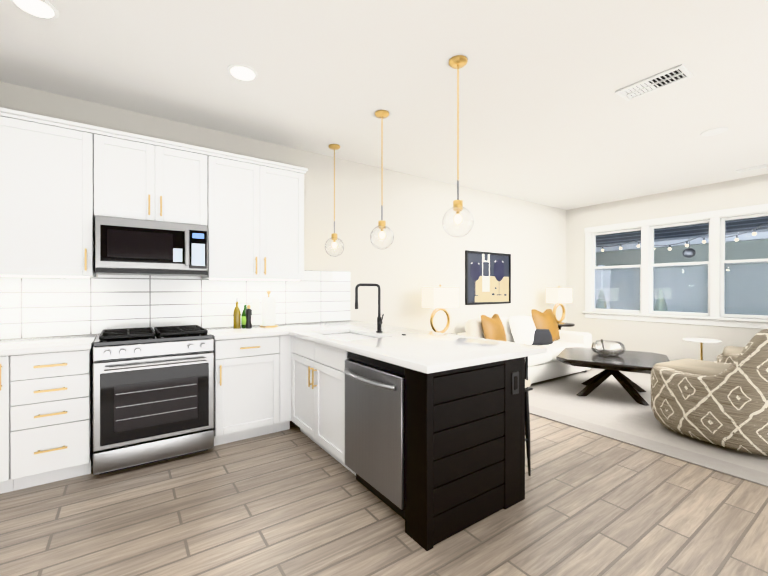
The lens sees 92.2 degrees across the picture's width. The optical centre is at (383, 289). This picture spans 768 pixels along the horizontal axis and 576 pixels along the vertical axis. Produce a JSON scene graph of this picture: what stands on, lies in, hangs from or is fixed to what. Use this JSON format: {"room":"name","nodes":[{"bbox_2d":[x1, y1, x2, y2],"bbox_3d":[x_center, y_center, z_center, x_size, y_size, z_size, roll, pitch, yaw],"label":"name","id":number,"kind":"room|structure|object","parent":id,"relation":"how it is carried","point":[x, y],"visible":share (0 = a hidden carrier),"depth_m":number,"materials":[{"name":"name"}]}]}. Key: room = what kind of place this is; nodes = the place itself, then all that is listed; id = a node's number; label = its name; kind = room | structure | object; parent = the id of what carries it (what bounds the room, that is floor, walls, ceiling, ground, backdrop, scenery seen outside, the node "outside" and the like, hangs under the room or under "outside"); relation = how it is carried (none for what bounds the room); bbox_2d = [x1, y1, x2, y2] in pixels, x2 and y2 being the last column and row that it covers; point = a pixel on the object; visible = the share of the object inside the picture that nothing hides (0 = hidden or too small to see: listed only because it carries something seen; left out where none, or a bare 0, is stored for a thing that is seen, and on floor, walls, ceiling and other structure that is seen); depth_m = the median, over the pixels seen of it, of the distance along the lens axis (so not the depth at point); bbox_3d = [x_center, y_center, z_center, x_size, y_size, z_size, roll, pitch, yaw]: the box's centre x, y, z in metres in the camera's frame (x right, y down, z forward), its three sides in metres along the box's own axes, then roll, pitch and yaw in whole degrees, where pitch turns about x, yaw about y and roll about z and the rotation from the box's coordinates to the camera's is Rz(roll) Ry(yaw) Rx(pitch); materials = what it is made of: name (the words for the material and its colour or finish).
{"room":"kitchen","nodes":[
{"label":"kitchen","id":0,"kind":"room"},
{"bbox_2d":[0,81,565,339],"bbox_3d":[-0.465,-0.125,4.399,9.850,2.800,0.120,0,0,-35],"label":"wall","id":1,"kind":"structure","parent":0,"point":[424,250],"depth_m":4.75,"materials":[{"name":"paint"}]},
{"bbox_2d":[0,111,107,277],"bbox_3d":[-2.542,-0.643,2.674,0.835,1.082,0.327,0,0,-35],"label":"upper cabinet","id":2,"kind":"object","parent":1,"relation":"attached to","point":[63,183],"depth_m":2.61,"materials":[{"name":"white wood"}]},
{"bbox_2d":[108,131,211,226],"bbox_3d":[-1.931,-0.868,3.099,0.776,0.632,0.327,0,0,-35],"label":"upper cabinet","id":3,"kind":"object","parent":1,"relation":"attached to","point":[149,179],"depth_m":2.97,"materials":[{"name":"white wood"}]},
{"bbox_2d":[95,215,207,275],"bbox_3d":[-1.895,-0.336,3.049,0.752,0.417,0.450,0,0,-35],"label":"microwave","id":4,"kind":"object","parent":3,"relation":"attached to","point":[126,246],"visible":1,"depth_m":2.88,"materials":[{"name":"silver metal"}]},
{"bbox_2d":[0,270,349,339],"bbox_3d":[-1.908,0.074,3.313,3.680,0.573,0.010,0,0,-35],"label":"wall tiles","id":5,"kind":"structure","parent":1,"relation":"attached to","point":[33,307],"depth_m":3.22,"materials":[{"name":"white tile"}]},
{"bbox_2d":[252,299,258,309],"bbox_3d":[-1.293,0.149,3.731,0.070,0.115,0.006,0,0,-35],"label":"outlet","id":6,"kind":"object","parent":5,"relation":"attached to","point":[255,304],"visible":1,"depth_m":3.73,"materials":[{"name":"white plastic"}]},
{"bbox_2d":[202,151,306,280],"bbox_3d":[-1.276,-0.644,3.556,0.942,1.082,0.327,0,0,-35],"label":"upper cabinet","id":7,"kind":"object","parent":1,"relation":"attached to","point":[256,232],"depth_m":3.41,"materials":[{"name":"white wood"}]},
{"bbox_2d":[465,250,510,304],"bbox_3d":[1.641,-0.183,5.766,1.050,0.810,0.038,0,0,-35],"label":"picture frame","id":8,"kind":"object","parent":1,"relation":"attached to","point":[487,277],"visible":1,"depth_m":5.74,"materials":[{"name":"paper"}]},
{"bbox_2d":[0,413,767,575],"bbox_3d":[1.278,1.330,1.899,9.850,0.100,6.220,0,0,-35],"label":"floor","id":9,"kind":"structure","parent":0,"point":[293,500],"depth_m":2.04,"materials":[{"name":"brown wood"}]},
{"bbox_2d":[0,355,11,493],"bbox_3d":[-2.696,0.841,2.378,0.522,0.876,0.601,0,0,-35],"label":"base cabinet","id":10,"kind":"object","parent":9,"relation":"on","point":[5,360],"depth_m":2.27,"materials":[{"name":"white wood"}]},
{"bbox_2d":[12,343,92,490],"bbox_3d":[-2.348,0.841,2.620,0.451,0.876,0.601,0,0,-35],"label":"base cabinet","id":11,"kind":"object","parent":9,"relation":"on","point":[52,395],"depth_m":2.40,"materials":[{"name":"white wood"}]},
{"bbox_2d":[0,335,95,354],"bbox_3d":[-2.696,0.383,2.376,1.316,0.038,0.644,0,0,-35],"label":"countertop","id":12,"kind":"structure","parent":11,"relation":"on","point":[45,346],"depth_m":2.46,"materials":[{"name":"white stone"}]},
{"bbox_2d":[93,325,213,474],"bbox_3d":[-1.808,0.799,2.925,0.748,0.957,0.726,0,0,-35],"label":"range","id":13,"kind":"object","parent":9,"relation":"on","point":[153,395],"visible":0.98,"depth_m":2.66,"materials":[{"name":"silver metal"}]},
{"bbox_2d":[213,339,283,445],"bbox_3d":[-1.303,0.839,3.348,0.528,0.876,0.601,0,0,-35],"label":"base cabinet","id":14,"kind":"object","parent":9,"relation":"on","point":[249,401],"depth_m":3.09,"materials":[{"name":"white wood"}]},
{"bbox_2d":[288,379,415,475],"bbox_3d":[-0.296,0.840,3.065,0.600,0.876,1.014,0,0,-35],"label":"base cabinet","id":15,"kind":"object","parent":9,"relation":"on","point":[321,418],"depth_m":2.69,"materials":[{"name":"white wood"}]},
{"bbox_2d":[344,351,404,519],"bbox_3d":[0.131,0.842,2.357,0.668,0.871,0.623,0,0,-35],"label":"dishwasher","id":16,"kind":"object","parent":9,"relation":"on","point":[375,425],"visible":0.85,"depth_m":2.15,"materials":[{"name":"silver metal"}]},
{"bbox_2d":[416,359,524,510],"bbox_3d":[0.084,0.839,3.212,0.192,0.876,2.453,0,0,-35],"label":"peninsula end panel","id":17,"kind":"object","parent":9,"relation":"on","point":[464,432],"depth_m":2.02,"materials":[{"name":"black wood"}]},
{"bbox_2d":[204,320,546,394],"bbox_3d":[-0.335,0.382,2.904,1.626,0.038,2.476,0,0,-35],"label":"countertop","id":18,"kind":"structure","parent":17,"relation":"on","point":[300,355],"depth_m":2.82,"materials":[{"name":"white stone"}]},
{"bbox_2d":[233,298,240,328],"bbox_3d":[-1.384,0.218,3.479,0.064,0.285,0.064,0,0,-35],"label":"oil bottle","id":19,"kind":"object","parent":18,"relation":"on","point":[236,318],"visible":1,"depth_m":3.46,"materials":[{"name":"yellow glass"}]},
{"bbox_2d":[241,305,246,327],"bbox_3d":[-1.329,0.251,3.541,0.071,0.220,0.071,0,0,-35],"label":"sauce bottle","id":20,"kind":"object","parent":18,"relation":"on","point":[243,319],"visible":0.75,"depth_m":3.51,"materials":[{"name":"green glass"}]},
{"bbox_2d":[245,305,251,328],"bbox_3d":[-1.273,0.251,3.477,0.060,0.220,0.060,0,0,-35],"label":"pepper mill","id":21,"kind":"object","parent":18,"relation":"on","point":[248,311],"visible":1,"depth_m":3.46,"materials":[{"name":"black metal"}]},
{"bbox_2d":[260,291,277,327],"bbox_3d":[-1.129,0.185,3.620,0.170,0.351,0.170,0,0,-35],"label":"paper towel","id":22,"kind":"object","parent":18,"relation":"on","point":[268,312],"visible":1,"depth_m":3.57,"materials":[{"name":"white paper"}]},
{"bbox_2d":[324,331,379,338],"bbox_3d":[-0.286,0.499,3.050,0.436,0.220,0.736,0,0,-35],"label":"sink","id":23,"kind":"object","parent":18,"relation":"in","point":[339,334],"depth_m":3.25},
{"bbox_2d":[355,283,383,330],"bbox_3d":[-0.122,0.154,3.092,0.268,0.417,0.074,0,0,-35],"label":"faucet","id":24,"kind":"object","parent":18,"relation":"on","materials":[{"name":"black metal"}]},
{"bbox_2d":[525,356,532,475],"bbox_3d":[0.790,0.838,2.642,0.310,0.882,0.415,0,0,-35],"label":"stool","id":25,"kind":"object","parent":9,"relation":"on","point":[528,388],"visible":0.17,"depth_m":2.54,"materials":[{"name":"black metal"}]},
{"bbox_2d":[558,322,574,329],"bbox_3d":[3.004,0.921,6.341,0.480,0.699,0.480,0,0,-35],"label":"side table","id":26,"kind":"object","parent":9,"relation":"on","point":[565,324],"visible":0.29,"depth_m":6.12,"materials":[{"name":"brown wood"}]},
{"bbox_2d":[546,286,571,323],"bbox_3d":[3.004,0.250,6.339,0.430,0.641,0.220,0,0,-35],"label":"table lamp","id":27,"kind":"object","parent":26,"relation":"on","point":[558,295],"visible":0.92,"depth_m":6.25,"materials":[{"name":"white fabric"}]},
{"bbox_2d":[529,368,767,486],"bbox_3d":[3.349,1.269,3.956,3.200,0.011,3.530,0,0,-35],"label":"rug","id":28,"kind":"object","parent":9,"relation":"on","point":[610,407],"visible":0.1,"depth_m":3.58,"materials":[{"name":"fabric"}]},
{"bbox_2d":[458,309,591,383],"bbox_3d":[2.024,0.779,5.420,2.200,0.959,0.990,0,0,-35],"label":"sofa","id":29,"kind":"object","parent":28,"relation":"on","point":[537,328],"visible":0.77,"depth_m":5.27,"materials":[{"name":"fabric"}]},
{"bbox_2d":[556,347,669,405],"bbox_3d":[2.775,1.031,4.500,1.120,0.460,1.120,0,0,33],"label":"coffee table","id":30,"kind":"object","parent":28,"relation":"on","point":[635,361],"visible":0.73,"depth_m":4.33,"materials":[{"name":"brown wood"}]},
{"bbox_2d":[591,339,625,355],"bbox_3d":[2.765,0.704,4.566,0.370,0.192,0.370,0,0,-35],"label":"glass bowl","id":31,"kind":"object","parent":30,"relation":"on","point":[607,352],"visible":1,"depth_m":4.53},
{"bbox_2d":[683,338,720,359],"bbox_3d":[4.212,0.960,4.903,0.390,0.600,0.390,0,0,-35],"label":"marble table","id":32,"kind":"object","parent":28,"relation":"on","point":[701,341],"visible":0.6,"depth_m":4.89,"materials":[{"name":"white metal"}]},
{"bbox_2d":[651,329,767,455],"bbox_3d":[2.971,0.777,3.186,1.001,0.972,1.042,0,0,-35],"label":"armchair","id":33,"kind":"object","parent":28,"relation":"on","point":[723,404],"visible":1,"depth_m":2.87,"materials":[{"name":"fabric"}]},
{"bbox_2d":[717,346,744,362],"bbox_3d":[4.305,0.776,4.017,1.015,0.972,1.053,0,0,-35],"label":"armchair","id":34,"kind":"object","parent":28,"relation":"on","point":[729,354],"visible":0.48,"depth_m":4.10,"materials":[{"name":"fabric"}]},
{"bbox_3d":[0.722,0.924,4.752,0.480,0.699,0.480,0,0,-35],"label":"side table","id":35,"kind":"object","parent":9,"relation":"on","visible":0},
{"bbox_2d":[422,285,457,332],"bbox_3d":[0.722,0.253,4.751,0.430,0.641,0.220,0,0,-35],"label":"table lamp","id":36,"kind":"object","parent":35,"relation":"on","point":[440,298],"visible":0.9,"depth_m":4.66,"materials":[{"name":"white fabric"}]},
{"bbox_2d":[0,0,767,209],"bbox_3d":[1.278,-1.570,1.893,9.850,0.100,6.220,0,0,-35],"label":"ceiling","id":37,"kind":"structure","parent":0,"point":[548,116],"depth_m":2.66,"materials":[{"name":"paint"}]},
{"bbox_2d":[10,0,58,19],"bbox_3d":[-1.865,-1.514,1.970,0.200,0.010,0.200,0,0,-35],"label":"recessed light","id":38,"kind":"object","parent":37,"relation":"in","point":[44,9],"visible":1,"depth_m":1.98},
{"bbox_2d":[227,64,257,80],"bbox_3d":[-0.987,-1.515,2.582,0.200,0.010,0.200,0,0,-35],"label":"recessed light","id":39,"kind":"object","parent":37,"relation":"in","point":[243,72],"visible":1,"depth_m":2.57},
{"bbox_2d":[324,144,343,256],"bbox_3d":[-0.526,-0.936,3.916,0.210,1.174,0.210,0,0,-35],"label":"pendant light","id":40,"kind":"object","parent":37,"relation":"hanging from","point":[334,147],"visible":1,"depth_m":3.91,"materials":[{"name":"gold metal"}]},
{"bbox_2d":[370,110,393,249],"bbox_3d":[-0.017,-0.935,3.185,0.210,1.174,0.210,0,0,-35],"label":"pendant light","id":41,"kind":"object","parent":37,"relation":"hanging from","point":[381,114],"visible":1,"depth_m":3.18,"materials":[{"name":"gold metal"}]},
{"bbox_2d":[442,55,473,237],"bbox_3d":[0.491,-0.933,2.455,0.210,1.174,0.210,0,0,-35],"label":"pendant light","id":42,"kind":"object","parent":37,"relation":"hanging from","point":[457,62],"visible":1,"depth_m":2.45,"materials":[{"name":"gold metal"}]},
{"bbox_2d":[615,64,692,100],"bbox_3d":[1.976,-1.513,2.720,0.220,0.015,0.420,0,0,-35],"label":"ceiling vent","id":43,"kind":"object","parent":37,"relation":"in","point":[674,75],"visible":0.96,"depth_m":2.70,"materials":[{"name":"white metal"}]},
{"bbox_2d":[700,127,727,135],"bbox_3d":[3.174,-1.518,3.554,0.200,0.009,0.200,0,0,-35],"label":"recessed light","id":44,"kind":"object","parent":37,"relation":"in","point":[714,131],"visible":1,"depth_m":3.53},
{"bbox_2d":[736,164,767,172],"bbox_3d":[4.643,-1.517,4.577,0.140,0.015,0.400,0,0,-35],"label":"ceiling vent","id":45,"kind":"object","parent":37,"relation":"in","point":[753,168],"visible":1,"depth_m":4.60,"materials":[{"name":"white metal"}]},
{"bbox_2d":[566,174,767,361],"bbox_3d":[5.264,-0.126,4.659,0.150,2.800,6.000,0,0,-35],"label":"wall","id":46,"kind":"structure","parent":0,"point":[661,338],"depth_m":5.88,"materials":[{"name":"paint"}]},
{"bbox_2d":[583,204,767,328],"bbox_3d":[4.513,-0.310,5.659,0.170,1.645,2.830,0,0,-35],"label":"window","id":47,"kind":"structure","parent":46,"relation":"in","point":[715,314],"depth_m":5.64,"materials":[{"name":"clear glass"}]},
{"label":"outside","id":48,"kind":"structure","parent":0,"visible":0},
{"bbox_3d":[9.736,1.343,7.776,10.750,0.090,18.000,0,0,-35],"label":"ground","id":49,"kind":"structure","parent":48,"visible":0},
{"bbox_2d":[596,289,606,308],"bbox_3d":[4.774,0.628,8.121,0.420,1.320,0.409,0,0,-35],"label":"shrub","id":50,"kind":"object","parent":49,"relation":"on","point":[601,302],"depth_m":8.06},
{"bbox_2d":[595,265,610,308],"bbox_3d":[4.607,0.326,8.797,3.200,1.920,0.120,0,0,-35],"label":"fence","id":51,"kind":"object","parent":49,"relation":"on","point":[604,282],"depth_m":9.40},
{"bbox_2d":[654,289,667,310],"bbox_3d":[5.402,0.629,7.218,0.420,1.320,0.409,0,0,-35],"label":"shrub","id":52,"kind":"object","parent":49,"relation":"on","point":[661,302],"depth_m":7.16,"materials":[{"name":"plant"}]},
{"bbox_2d":[596,232,767,315],"bbox_3d":[9.264,0.004,7.445,0.900,2.570,18.000,0,0,-35],"label":"neighbour","id":53,"kind":"structure","parent":49,"relation":"on","point":[624,253],"depth_m":9.51,"materials":[{"name":"grey"}]},
{"bbox_2d":[596,216,767,246],"bbox_3d":[10.743,-2.307,8.470,4.592,2.088,18.000,0,0,-35],"label":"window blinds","id":54,"kind":"object","parent":53,"relation":"on","point":[733,228],"depth_m":9.46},
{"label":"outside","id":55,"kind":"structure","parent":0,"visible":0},
{"bbox_2d":[596,223,767,257],"bbox_3d":[5.539,-0.850,5.794,0.175,0.606,5.556,0,0,-35],"label":"bulbs","id":56,"kind":"object","parent":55,"point":[692,252],"depth_m":6.25,"materials":[{"name":"white glass"}]}
]}

